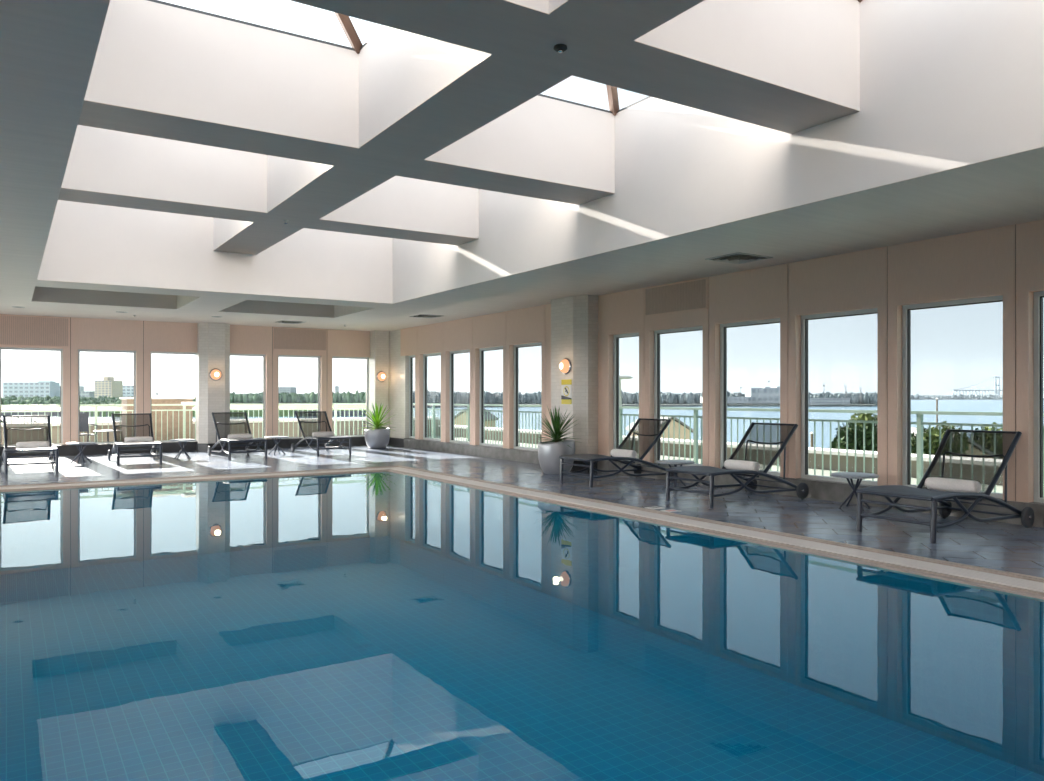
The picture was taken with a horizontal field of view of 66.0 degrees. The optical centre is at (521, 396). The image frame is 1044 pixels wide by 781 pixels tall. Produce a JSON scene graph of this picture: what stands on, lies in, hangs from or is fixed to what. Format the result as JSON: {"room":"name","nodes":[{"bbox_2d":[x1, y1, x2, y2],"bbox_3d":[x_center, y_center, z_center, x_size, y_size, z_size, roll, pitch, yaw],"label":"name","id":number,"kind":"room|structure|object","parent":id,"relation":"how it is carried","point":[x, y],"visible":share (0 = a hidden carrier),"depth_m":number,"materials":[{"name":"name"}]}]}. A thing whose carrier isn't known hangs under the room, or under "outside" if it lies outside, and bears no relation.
{"room":"indoor swimming pool","nodes":[
{"label":"indoor swimming pool","id":0,"kind":"room"},
{"bbox_2d":[0,314,369,457],"bbox_3d":[-8.835,-0.250,17.855,11.595,3.000,0.240,0,0,-33],"label":"wall","id":1,"kind":"structure","parent":0,"point":[142,337],"depth_m":18.18,"materials":[{"name":"beige paint"}]},
{"bbox_2d":[0,347,62,446],"bbox_3d":[-10.346,0.003,16.964,1.147,2.055,0.090,0,0,-33],"label":"window","id":2,"kind":"structure","parent":1,"relation":"in","point":[9,348],"depth_m":17.22,"materials":[{"name":"grey metal"}]},
{"bbox_2d":[0,315,68,346],"bbox_3d":[-10.268,-1.375,16.835,1.380,0.630,0.012,0,0,-33],"label":"air vent","id":3,"kind":"object","parent":1,"relation":"in","point":[20,321],"visible":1,"depth_m":16.87,"materials":[{"name":"beige metal"}]},
{"bbox_2d":[78,349,135,443],"bbox_3d":[-9.145,0.003,17.733,1.146,2.055,0.090,0,0,-33],"label":"window","id":4,"kind":"structure","parent":1,"relation":"in","point":[79,350],"depth_m":17.60,"materials":[{"name":"grey metal"}]},
{"bbox_2d":[150,351,196,441],"bbox_3d":[-7.974,0.003,18.484,1.077,2.055,0.090,0,0,-33],"label":"window","id":5,"kind":"structure","parent":1,"relation":"in","point":[150,351],"depth_m":18.30,"materials":[{"name":"grey metal"}]},
{"bbox_2d":[230,354,265,438],"bbox_3d":[-6.652,0.003,19.332,0.943,2.055,0.090,0,0,-33],"label":"window","id":6,"kind":"structure","parent":1,"relation":"in","point":[264,356],"depth_m":19.55,"materials":[{"name":"grey metal"}]},
{"bbox_2d":[278,355,319,438],"bbox_3d":[-5.564,0.003,20.029,1.081,2.055,0.090,0,0,-33],"label":"window","id":7,"kind":"structure","parent":1,"relation":"in","point":[318,357],"depth_m":20.01,"materials":[{"name":"grey metal"}]},
{"bbox_2d":[273,327,326,350],"bbox_3d":[-5.482,-1.420,19.902,1.330,0.540,0.012,0,0,-33],"label":"air vent","id":8,"kind":"object","parent":1,"relation":"in","point":[283,338],"visible":1,"depth_m":19.88,"materials":[{"name":"beige metal"}]},
{"bbox_2d":[332,356,368,436],"bbox_3d":[-4.446,0.003,20.746,1.016,2.055,0.090,0,0,-33],"label":"window","id":9,"kind":"structure","parent":1,"relation":"in","point":[366,358],"depth_m":20.98,"materials":[{"name":"grey metal"}]},
{"bbox_2d":[0,492,1043,780],"bbox_3d":[-1.554,1.850,7.271,6.070,1.100,12.160,0,0,-33],"label":"swimming pool","id":10,"kind":"object","parent":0,"point":[407,636],"visible":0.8,"depth_m":6.78,"materials":[{"name":"blue liquid"}]},
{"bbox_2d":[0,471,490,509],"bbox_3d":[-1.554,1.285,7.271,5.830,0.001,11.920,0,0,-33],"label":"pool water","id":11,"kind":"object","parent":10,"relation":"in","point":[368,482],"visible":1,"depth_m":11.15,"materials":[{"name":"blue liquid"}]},
{"bbox_2d":[0,466,1043,601],"bbox_3d":[-1.554,1.395,7.271,6.730,0.310,12.820,0,0,-33],"label":"pool edge","id":12,"kind":"object","parent":10,"relation":"on","point":[972,583],"visible":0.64,"depth_m":7.55,"materials":[{"name":"beige tile"}]},
{"bbox_2d":[0,467,1043,591],"bbox_3d":[-1.554,1.401,7.271,6.574,0.298,12.664,0,0,-33],"label":"pool coping","id":13,"kind":"object","parent":12,"relation":"in","point":[950,570],"visible":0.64,"depth_m":7.59,"materials":[{"name":"white stone"}]},
{"bbox_2d":[0,0,1043,330],"bbox_3d":[-2.538,-1.755,8.659,12.272,0.590,22.720,0,0,-33],"label":"ceiling","id":14,"kind":"structure","parent":0,"point":[48,48],"depth_m":7.54,"materials":[{"name":"paint"}]},
{"bbox_2d":[275,320,304,323],"bbox_3d":[-5.250,-1.682,18.253,0.560,0.036,0.520,0,0,-33],"label":"ceiling vent","id":15,"kind":"object","parent":14,"relation":"in","point":[281,321],"visible":1,"depth_m":18.15,"materials":[{"name":"grey metal"}]},
{"bbox_2d":[410,314,442,317],"bbox_3d":[-2.000,-1.682,16.927,0.560,0.036,0.520,0,0,-33],"label":"ceiling vent","id":16,"kind":"object","parent":14,"relation":"in","point":[419,315],"visible":1,"depth_m":16.82,"materials":[{"name":"grey metal"}]},
{"bbox_2d":[37,0,1043,303],"bbox_3d":[-0.510,-2.139,5.820,5.178,1.353,13.490,0,0,-33],"label":"well","id":17,"kind":"object","parent":14,"relation":"attached to","point":[945,84],"visible":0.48,"depth_m":7.15,"materials":[{"name":"white paint"}]},
{"bbox_2d":[147,0,384,53],"bbox_3d":[-1.638,-3.135,5.096,2.178,0.693,2.222,0,0,-33],"label":"window","id":18,"kind":"structure","parent":17,"relation":"attached to","point":[345,22],"depth_m":6.28,"materials":[{"name":"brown metal"}]},
{"bbox_2d":[538,85,650,115],"bbox_3d":[0.620,-3.135,6.543,2.175,0.693,2.222,0,0,-33],"label":"window","id":19,"kind":"structure","parent":17,"relation":"attached to","point":[612,92],"depth_m":7.79,"materials":[{"name":"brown metal"}]},
{"bbox_2d":[705,252,772,263],"bbox_3d":[2.655,-1.682,9.850,0.600,0.036,0.540,0,0,-33],"label":"ceiling vent","id":20,"kind":"object","parent":14,"relation":"in","point":[736,258],"visible":1,"depth_m":9.79,"materials":[{"name":"grey metal"}]},
{"bbox_2d":[0,445,1043,577],"bbox_3d":[-2.546,1.400,8.625,12.222,0.300,22.670,0,0,-33],"label":"floor","id":21,"kind":"structure","parent":0,"point":[1015,548],"depth_m":10.39,"materials":[{"name":"tile"}]},
{"bbox_2d":[0,415,58,474],"bbox_3d":[-8.445,0.790,13.778,0.856,0.922,1.649,0,0,-34],"label":"sun lounger","id":22,"kind":"object","parent":21,"relation":"on","point":[22,428],"visible":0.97,"depth_m":14.06,"materials":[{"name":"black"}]},
{"bbox_2d":[16,441,48,448],"bbox_3d":[-8.417,0.835,13.843,0.482,0.128,0.128,0,0,-34],"label":"rolled towel","id":23,"kind":"object","parent":22,"relation":"on","point":[38,444],"visible":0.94,"depth_m":13.80,"materials":[{"name":"white fabric"}]},
{"bbox_2d":[66,442,95,463],"bbox_3d":[-8.328,1.058,15.199,0.510,0.385,0.510,0,0,34],"label":"side table","id":24,"kind":"object","parent":21,"relation":"on","point":[80,449],"visible":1,"depth_m":15.18,"materials":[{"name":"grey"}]},
{"bbox_2d":[108,413,161,465],"bbox_3d":[-7.423,0.790,15.443,0.856,0.922,1.649,0,0,-31],"label":"sun lounger","id":25,"kind":"object","parent":21,"relation":"on","point":[130,424],"visible":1,"depth_m":15.75,"materials":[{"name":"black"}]},
{"bbox_2d":[124,437,152,442],"bbox_3d":[-7.391,0.835,15.506,0.482,0.128,0.128,0,0,-31],"label":"rolled towel","id":26,"kind":"object","parent":25,"relation":"on","point":[127,439],"visible":0.95,"depth_m":15.45,"materials":[{"name":"white fabric"}]},
{"bbox_2d":[169,439,195,458],"bbox_3d":[-6.859,1.058,16.260,0.510,0.385,0.510,0,0,-33],"label":"side table","id":27,"kind":"object","parent":21,"relation":"on","point":[185,441],"visible":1,"depth_m":16.23,"materials":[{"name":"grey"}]},
{"bbox_2d":[196,322,229,450],"bbox_3d":[-7.172,-0.240,18.713,0.720,2.980,0.550,0,0,-33],"label":"pillar","id":28,"kind":"structure","parent":21,"relation":"on","point":[213,339],"depth_m":18.47,"materials":[{"name":"beige tile"}]},
{"bbox_2d":[209,368,221,380],"bbox_3d":[-7.006,-0.510,18.436,0.280,0.280,0.135,0,0,-33],"label":"wall lamp","id":29,"kind":"object","parent":28,"relation":"attached to","point":[215,374],"visible":1,"depth_m":18.41,"materials":[{"name":"white glass"}]},
{"bbox_2d":[207,412,266,459],"bbox_3d":[-5.889,0.790,16.664,0.856,0.922,1.649,0,0,-34],"label":"sun lounger","id":30,"kind":"object","parent":21,"relation":"on","point":[226,423],"visible":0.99,"depth_m":16.94,"materials":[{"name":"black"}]},
{"bbox_2d":[228,434,252,438],"bbox_3d":[-5.861,0.835,16.728,0.482,0.128,0.128,0,0,-34],"label":"rolled towel","id":31,"kind":"object","parent":30,"relation":"on","point":[230,436],"visible":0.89,"depth_m":16.68,"materials":[{"name":"white fabric"}]},
{"bbox_2d":[265,436,288,454],"bbox_3d":[-5.330,1.058,17.489,0.510,0.385,0.510,0,0,-44],"label":"side table","id":32,"kind":"object","parent":21,"relation":"on","point":[271,437],"visible":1,"depth_m":17.48,"materials":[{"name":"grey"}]},
{"bbox_2d":[291,411,350,456],"bbox_3d":[-4.410,0.790,17.672,0.856,0.922,1.649,0,0,-34],"label":"sun lounger","id":33,"kind":"object","parent":21,"relation":"on","point":[309,422],"visible":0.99,"depth_m":17.93,"materials":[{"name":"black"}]},
{"bbox_2d":[312,432,334,436],"bbox_3d":[-4.381,0.835,17.736,0.482,0.128,0.128,0,0,-34],"label":"rolled towel","id":34,"kind":"object","parent":33,"relation":"on","point":[314,434],"visible":0.94,"depth_m":17.68,"materials":[{"name":"white fabric"}]},
{"bbox_2d":[365,428,389,448],"bbox_3d":[-3.520,1.006,19.575,0.610,0.489,0.610,0,0,-33],"label":"planter","id":35,"kind":"object","parent":21,"relation":"on","point":[376,438],"visible":0.96,"depth_m":19.34,"materials":[{"name":"grey ceramic"}]},
{"bbox_2d":[360,403,394,431],"bbox_3d":[-3.481,0.491,19.550,1.024,0.765,0.967,0,0,-33],"label":"spiky plant","id":36,"kind":"object","parent":35,"relation":"on","point":[375,416],"visible":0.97,"depth_m":19.52,"materials":[{"name":"green plant"}]},
{"bbox_2d":[369,330,389,444],"bbox_3d":[-3.659,-0.240,21.024,0.670,2.980,0.650,0,0,-33],"label":"pillar corner","id":37,"kind":"structure","parent":21,"relation":"on","point":[379,359],"depth_m":20.74,"materials":[{"name":"beige tile"}]},
{"bbox_2d":[376,371,386,381],"bbox_3d":[-3.580,-0.520,20.633,0.280,0.280,0.135,0,0,-33],"label":"wall lamp","id":38,"kind":"object","parent":37,"relation":"attached to","point":[381,376],"visible":1,"depth_m":20.60,"materials":[{"name":"white glass"}]},
{"bbox_2d":[538,440,574,473],"bbox_3d":[0.561,0.980,13.152,0.610,0.541,0.610,0,0,-33],"label":"planter","id":39,"kind":"object","parent":21,"relation":"on","point":[549,453],"visible":0.86,"depth_m":12.91,"materials":[{"name":"grey ceramic"}]},
{"bbox_2d":[535,406,579,446],"bbox_3d":[0.584,0.476,13.155,0.827,0.710,0.922,0,0,-33],"label":"spiky plant","id":40,"kind":"object","parent":39,"relation":"on","point":[556,435],"visible":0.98,"depth_m":13.11,"materials":[{"name":"green plant"}]},
{"bbox_2d":[559,418,673,487],"bbox_3d":[1.426,0.790,11.818,1.649,0.922,0.856,0,0,-33],"label":"sun lounger","id":41,"kind":"object","parent":21,"relation":"on","point":[645,432],"visible":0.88,"depth_m":11.83,"materials":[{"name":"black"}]},
{"bbox_2d":[610,449,636,457],"bbox_3d":[1.489,0.835,11.788,0.128,0.128,0.482,0,0,-33],"label":"rolled towel","id":42,"kind":"object","parent":41,"relation":"on","point":[614,452],"visible":0.95,"depth_m":11.71,"materials":[{"name":"white fabric"}]},
{"bbox_2d":[645,506,662,508],"bbox_3d":[1.491,1.248,9.033,0.180,0.005,0.150,0,0,-33],"label":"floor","id":43,"kind":"structure","parent":21,"relation":"on","point":[655,507],"depth_m":9.05,"materials":[{"name":"white tile"}]},
{"bbox_2d":[660,509,679,511],"bbox_3d":[1.629,1.248,8.800,0.180,0.005,0.150,0,0,-33],"label":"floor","id":44,"kind":"structure","parent":21,"relation":"on","point":[670,510],"depth_m":8.81,"materials":[{"name":"white tile"}]},
{"bbox_2d":[656,460,694,490],"bbox_3d":[2.065,1.058,10.826,0.510,0.385,0.510,0,0,-38],"label":"side table","id":45,"kind":"object","parent":21,"relation":"on","point":[675,463],"visible":0.8,"depth_m":10.75,"materials":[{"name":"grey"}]},
{"bbox_2d":[665,422,808,507],"bbox_3d":[2.601,0.790,9.780,1.649,0.922,0.856,0,0,-33],"label":"sun lounger","id":46,"kind":"object","parent":21,"relation":"on","point":[762,443],"visible":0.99,"depth_m":9.80,"materials":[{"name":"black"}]},
{"bbox_2d":[724,460,759,470],"bbox_3d":[2.665,0.835,9.750,0.128,0.128,0.482,0,0,-33],"label":"rolled towel","id":47,"kind":"object","parent":46,"relation":"on","point":[729,464],"visible":0.96,"depth_m":9.69,"materials":[{"name":"white fabric"}]},
{"bbox_2d":[830,472,878,510],"bbox_3d":[3.721,1.058,9.001,0.510,0.385,0.510,0,0,40],"label":"side table","id":48,"kind":"object","parent":21,"relation":"on","point":[852,475],"visible":0.93,"depth_m":8.98,"materials":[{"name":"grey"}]},
{"bbox_2d":[856,429,1034,542],"bbox_3d":[3.989,0.790,7.605,1.649,0.922,0.856,0,0,-33],"label":"sun lounger","id":49,"kind":"object","parent":21,"relation":"on","point":[982,456],"visible":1,"depth_m":7.65,"materials":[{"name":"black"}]},
{"bbox_2d":[925,477,980,492],"bbox_3d":[4.053,0.835,7.575,0.128,0.128,0.482,0,0,-33],"label":"rolled towel","id":50,"kind":"object","parent":49,"relation":"on","point":[932,483],"visible":0.98,"depth_m":7.52,"materials":[{"name":"white fabric"}]},
{"bbox_2d":[551,295,597,471],"bbox_3d":[1.004,-0.240,14.000,0.800,2.980,1.150,0,0,-33],"label":"pillar","id":51,"kind":"structure","parent":0,"point":[574,319],"depth_m":13.49,"materials":[{"name":"beige tile"}]},
{"bbox_2d":[559,358,571,373],"bbox_3d":[0.705,-0.520,13.636,0.135,0.280,0.280,0,0,-33],"label":"wall lamp","id":52,"kind":"object","parent":51,"relation":"attached to","point":[565,365],"visible":1,"depth_m":13.57,"materials":[{"name":"white glass"}]},
{"bbox_2d":[561,379,571,403],"bbox_3d":[0.755,-0.085,13.668,0.024,0.430,0.300,0,0,-33],"label":"caution sign","id":53,"kind":"object","parent":51,"relation":"attached to","point":[566,384],"visible":1,"depth_m":13.67,"materials":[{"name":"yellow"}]},
{"bbox_2d":[389,219,1043,527],"bbox_3d":[2.643,-0.250,11.538,0.240,3.000,22.425,0,0,-33],"label":"wall","id":54,"kind":"structure","parent":0,"point":[1007,261],"depth_m":10.12,"materials":[{"name":"beige paint"}]},
{"bbox_2d":[409,355,414,438],"bbox_3d":[-2.635,0.003,19.893,0.090,2.055,0.580,0,0,-33],"label":"window","id":55,"kind":"structure","parent":54,"relation":"in","point":[411,357],"depth_m":20.09,"materials":[{"name":"grey metal"}]},
{"bbox_2d":[423,353,440,440],"bbox_3d":[-2.043,0.003,18.971,0.090,2.055,1.131,0,0,-33],"label":"window","id":56,"kind":"structure","parent":54,"relation":"in","point":[425,356],"depth_m":19.40,"materials":[{"name":"grey metal"}]},
{"bbox_2d":[449,350,469,443],"bbox_3d":[-1.304,0.003,17.817,0.090,2.055,1.131,0,0,-33],"label":"window","id":57,"kind":"structure","parent":54,"relation":"in","point":[451,354],"depth_m":18.24,"materials":[{"name":"grey metal"}]},
{"bbox_2d":[479,346,502,447],"bbox_3d":[-0.564,0.003,16.663,0.090,2.055,1.131,0,0,-33],"label":"window","id":58,"kind":"structure","parent":54,"relation":"in","point":[481,350],"depth_m":17.09,"materials":[{"name":"grey metal"}]},
{"bbox_2d":[514,342,540,450],"bbox_3d":[0.176,0.003,15.508,0.090,2.055,1.131,0,0,-33],"label":"window","id":59,"kind":"structure","parent":54,"relation":"in","point":[516,347],"depth_m":15.93,"materials":[{"name":"grey metal"}]},
{"bbox_2d":[613,332,638,460],"bbox_3d":[1.757,0.003,13.042,0.090,2.055,0.756,0,0,-33],"label":"window","id":60,"kind":"structure","parent":54,"relation":"in","point":[615,337],"depth_m":13.31,"materials":[{"name":"grey metal"}]},
{"bbox_2d":[645,278,706,315],"bbox_3d":[2.268,-1.470,11.965,0.012,0.440,1.320,0,0,-33],"label":"air vent","id":61,"kind":"object","parent":54,"relation":"in","point":[691,295],"visible":1,"depth_m":11.92,"materials":[{"name":"beige metal"}]},
{"bbox_2d":[654,326,702,465],"bbox_3d":[2.396,0.003,12.046,0.090,2.055,1.131,0,0,-33],"label":"window","id":62,"kind":"structure","parent":54,"relation":"in","point":[657,333],"depth_m":12.47,"materials":[{"name":"grey metal"}]},
{"bbox_2d":[720,318,779,475],"bbox_3d":[3.135,0.003,10.891,0.090,2.055,1.131,0,0,-33],"label":"window","id":63,"kind":"structure","parent":54,"relation":"in","point":[723,327],"depth_m":11.32,"materials":[{"name":"grey metal"}]},
{"bbox_2d":[801,308,876,485],"bbox_3d":[3.875,0.003,9.737,0.090,2.055,1.131,0,0,-33],"label":"window","id":64,"kind":"structure","parent":54,"relation":"in","point":[804,319],"depth_m":10.16,"materials":[{"name":"grey metal"}]},
{"bbox_2d":[902,295,1002,498],"bbox_3d":[4.615,0.003,8.583,0.090,2.055,1.131,0,0,-33],"label":"window","id":65,"kind":"structure","parent":54,"relation":"in","point":[906,309],"depth_m":9.00,"materials":[{"name":"grey metal"}]},
{"bbox_2d":[1034,291,1043,502],"bbox_3d":[5.355,0.003,7.429,0.090,2.055,1.131,0,0,-33],"label":"window","id":66,"kind":"structure","parent":54,"relation":"in","point":[1038,296],"depth_m":7.85,"materials":[{"name":"grey metal"}]},
{"label":"outside","id":67,"kind":"structure","parent":0,"visible":0},
{"bbox_2d":[413,398,1043,407],"bbox_3d":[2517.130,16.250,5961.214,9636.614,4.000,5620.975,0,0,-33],"label":"shore","id":68,"kind":"structure","parent":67,"point":[632,405],"depth_m":1421.52,"materials":[{"name":"green plant"}]},
{"bbox_2d":[413,390,1002,403],"bbox_3d":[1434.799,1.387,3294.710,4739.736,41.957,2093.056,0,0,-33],"label":"tree line","id":69,"kind":"object","parent":68,"relation":"on","point":[433,396],"visible":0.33,"depth_m":1586.59,"materials":[{"name":"green plant"}]},
{"bbox_2d":[700,397,751,402],"bbox_3d":[374.806,5.881,1479.800,85.307,11.616,40.400,0,0,0],"label":"warehouse","id":70,"kind":"structure","parent":68,"relation":"on","point":[729,399],"depth_m":1459.86,"materials":[{"name":"grey"}]},
{"bbox_2d":[745,386,779,403],"bbox_3d":[452.616,-3.514,1499.800,62.557,31.830,40.400,0,0,0],"label":"warehouse","id":71,"kind":"structure","parent":68,"relation":"on","point":[763,395],"depth_m":1479.95,"materials":[{"name":"grey"}]},
{"bbox_2d":[808,398,849,403],"bbox_3d":[549.584,8.127,1459.800,75.187,11.099,40.400,0,0,0],"label":"terminal","id":72,"kind":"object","parent":68,"relation":"on","point":[810,400],"visible":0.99,"depth_m":1440.03,"materials":[{"name":"grey"}]},
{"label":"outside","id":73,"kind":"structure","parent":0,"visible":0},
{"bbox_2d":[1,400,1043,447],"bbox_3d":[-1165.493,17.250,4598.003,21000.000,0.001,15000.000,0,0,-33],"label":"river","id":74,"kind":"structure","parent":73,"point":[916,405],"depth_m":703.02,"materials":[{"name":"blue liquid"}]},
{"bbox_2d":[810,432,813,446],"bbox_3d":[54.078,12.104,150.000,0.680,11.292,0.647,0,0,-33],"label":"mooring post","id":75,"kind":"object","parent":74,"relation":"in","point":[811,433],"visible":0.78,"depth_m":149.77,"materials":[{"name":"grey wood"}]},
{"bbox_2d":[936,398,937,427],"bbox_3d":[118.661,8.974,230.000,0.680,17.552,0.647,0,0,-33],"label":"mooring post","id":76,"kind":"object","parent":74,"relation":"in","point":[936,398],"visible":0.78,"depth_m":229.75,"materials":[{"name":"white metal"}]},
{"bbox_2d":[952,377,1043,395],"bbox_3d":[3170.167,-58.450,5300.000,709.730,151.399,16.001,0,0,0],"label":"suspension bridge","id":77,"kind":"structure","parent":74,"relation":"on","point":[995,385],"depth_m":5294.49,"materials":[{"name":"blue metal"}]},
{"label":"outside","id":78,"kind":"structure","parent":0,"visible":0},
{"bbox_2d":[1,403,365,416],"bbox_3d":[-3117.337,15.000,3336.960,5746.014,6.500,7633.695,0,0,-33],"label":"bank","id":79,"kind":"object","parent":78,"point":[17,408],"visible":0.14,"depth_m":805.03,"materials":[{"name":"green plant"}]},
{"bbox_2d":[3,381,59,397],"bbox_3d":[-1170.390,-12.424,1919.800,111.016,49.603,40.400,0,0,0],"label":"office block","id":80,"kind":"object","parent":79,"relation":"on","point":[40,388],"visible":0.75,"depth_m":1899.83,"materials":[{"name":"grey concrete"}]},
{"bbox_2d":[80,391,93,397],"bbox_3d":[-871.716,-0.318,1619.800,22.875,21.482,40.400,0,0,0],"label":"apartment block","id":81,"kind":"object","parent":79,"relation":"on","point":[88,394],"visible":0.37,"depth_m":1599.82,"materials":[{"name":"grey concrete"}]},
{"bbox_2d":[94,377,122,397],"bbox_3d":[-780.871,-13.818,1519.800,32.633,47.179,40.400,0,0,0],"label":"apartment tower","id":82,"kind":"structure","parent":79,"relation":"on","point":[108,387],"depth_m":1499.96,"materials":[{"name":"beige concrete"}]},
{"bbox_2d":[123,386,133,396],"bbox_3d":[-836.379,-6.361,1719.800,58.119,34.871,40.400,0,0,0],"label":"office block","id":83,"kind":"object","parent":79,"relation":"on","point":[128,391],"visible":0.26,"depth_m":1700.09,"materials":[{"name":"grey concrete"}]},
{"bbox_2d":[1,390,365,404],"bbox_3d":[-479.050,2.230,1250.368,628.266,29.769,555.575,0,0,-33],"label":"tree line","id":84,"kind":"object","parent":79,"relation":"on","point":[344,397],"visible":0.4,"depth_m":1398.45,"materials":[{"name":"green plant"}]},
{"bbox_2d":[1,411,365,416],"bbox_3d":[-316.789,15.100,708.684,328.987,5.300,194.463,0,0,-33],"label":"bulkhead","id":85,"kind":"object","parent":79,"relation":"attached to","point":[356,413],"visible":0.23,"depth_m":701.64,"materials":[{"name":"grey metal"}]},
{"bbox_2d":[279,387,296,393],"bbox_3d":[-448.943,-4.214,1519.800,34.498,27.972,40.400,0,0,0],"label":"apartment block","id":86,"kind":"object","parent":79,"relation":"on","point":[281,389],"visible":0.19,"depth_m":1499.96,"materials":[{"name":"grey concrete"}]},
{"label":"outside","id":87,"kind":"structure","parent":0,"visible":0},
{"bbox_3d":[-133.481,16.750,156.924,344.607,3.000,528.290,0,0,-33],"label":"bank","id":88,"kind":"object","parent":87,"visible":0},
{"bbox_2d":[455,408,497,426],"bbox_3d":[-4.271,8.153,72.403,2.763,14.194,5.500,0,0,16],"label":"gabled building","id":89,"kind":"structure","parent":88,"relation":"on","point":[459,413],"depth_m":71.18,"materials":[{"name":"grey"}]},
{"bbox_2d":[619,375,632,405],"bbox_3d":[3.184,7.275,26.011,0.840,15.950,0.840,0,0,-33],"label":"lamp post","id":90,"kind":"object","parent":88,"relation":"on","point":[620,376],"visible":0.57,"depth_m":25.93,"materials":[{"name":"metal"}]},
{"bbox_2d":[626,417,692,439],"bbox_3d":[10.694,8.319,62.959,3.484,13.861,6.500,0,0,-9],"label":"gabled building","id":91,"kind":"structure","parent":88,"relation":"on","point":[687,428],"depth_m":60.06,"materials":[{"name":"grey"}]},
{"bbox_2d":[831,413,876,450],"bbox_3d":[14.595,7.992,34.082,3.148,14.926,2.897,0,0,-33],"label":"leafy tree","id":92,"kind":"object","parent":88,"relation":"on","point":[861,416],"visible":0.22,"depth_m":33.54,"materials":[{"name":"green plant"}]},
{"bbox_2d":[911,427,925,435],"bbox_3d":[22.586,8.515,45.935,3.832,13.469,12.500,0,0,8],"label":"gabled building","id":93,"kind":"structure","parent":88,"relation":"on","point":[913,429],"depth_m":45.81,"materials":[{"name":"grey"}]},
{"bbox_2d":[911,421,959,454],"bbox_3d":[18.453,8.251,35.984,3.064,14.409,3.492,0,0,-33],"label":"leafy tree","id":94,"kind":"object","parent":88,"relation":"on","point":[934,431],"visible":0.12,"depth_m":35.08,"materials":[{"name":"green plant"}]},
{"bbox_2d":[975,422,1002,430],"bbox_3d":[28.649,8.506,49.921,3.106,13.898,3.571,0,0,-33],"label":"leafy tree","id":95,"kind":"object","parent":88,"relation":"on","point":[985,428],"visible":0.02,"depth_m":49.48,"materials":[{"name":"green plant"}]},
{"bbox_3d":[-3.483,8.950,8.398,22.000,12.600,30.900,0,0,-33],"label":"storey","id":96,"kind":"object","parent":88,"relation":"on","visible":0},
{"bbox_2d":[428,435,1002,492],"bbox_3d":[-3.483,1.965,8.398,22.000,1.370,30.900,0,0,-33],"label":"terrace","id":97,"kind":"object","parent":96,"relation":"on","point":[999,489],"depth_m":14.35,"materials":[{"name":"beige concrete"}]},
{"bbox_2d":[80,412,96,441],"bbox_3d":[-10.002,0.820,18.236,0.528,0.922,0.544,0,0,40],"label":"patio chair","id":98,"kind":"object","parent":97,"relation":"on","point":[84,424],"visible":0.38,"depth_m":18.47,"materials":[{"name":"black metal"}]},
{"bbox_2d":[93,430,112,441],"bbox_3d":[-9.584,1.030,18.622,0.620,0.500,0.620,0,0,-33],"label":"patio table","id":99,"kind":"object","parent":97,"relation":"on","point":[107,431],"visible":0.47,"depth_m":18.60,"materials":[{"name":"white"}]},
{"bbox_2d":[120,397,194,440],"bbox_3d":[-9.572,0.645,21.095,1.630,1.270,1.230,0,0,-33],"label":"enclosure","id":100,"kind":"object","parent":97,"relation":"on","point":[156,415],"visible":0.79,"depth_m":20.73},
{"bbox_2d":[1,403,365,442],"bbox_3d":[-10.920,0.730,18.538,17.680,1.100,0.070,0,0,-33],"label":"terrace railing","id":101,"kind":"object","parent":97,"relation":"on","point":[335,408],"visible":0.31,"depth_m":20.11,"materials":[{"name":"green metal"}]},
{"bbox_2d":[181,402,195,409],"bbox_3d":[-7.880,0.611,19.872,0.920,1.338,0.535,0,0,-33],"label":"canopy","id":102,"kind":"object","parent":97,"relation":"on","point":[182,403],"visible":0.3,"depth_m":19.51,"materials":[{"name":"white"}]},
{"bbox_2d":[1,417,1002,485],"bbox_3d":[-3.483,0.975,8.398,22.000,0.610,30.900,0,0,-33],"label":"parapet","id":103,"kind":"object","parent":97,"relation":"on","point":[357,421],"visible":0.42,"depth_m":17.69,"materials":[{"name":"white metal"}]},
{"bbox_2d":[413,403,1043,496],"bbox_3d":[2.905,0.730,13.443,0.070,1.100,23.560,0,0,-33],"label":"terrace railing","id":104,"kind":"object","parent":97,"relation":"on","point":[920,423],"visible":0.26,"depth_m":12.73,"materials":[{"name":"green metal"}]},
{"bbox_3d":[-3.113,-3.135,7.397,2.178,0.693,2.233,0,0,-33],"label":"window","id":105,"kind":"structure","parent":0,"visible":0},
{"bbox_2d":[58,0,859,254],"bbox_3d":[-0.510,-2.421,5.820,4.778,0.787,13.090,0,0,-33],"label":"skylight well","id":106,"kind":"structure","parent":105,"relation":"attached to","point":[249,129],"depth_m":6.03,"materials":[{"name":"white paint"}]},
{"bbox_2d":[554,44,566,52],"bbox_3d":[0.223,-2.010,4.656,0.080,0.033,0.080,0,0,-33],"label":"smoke detector","id":107,"kind":"object","parent":106,"relation":"attached to","point":[560,48],"visible":1,"depth_m":4.63,"materials":[{"name":"grey plastic"}]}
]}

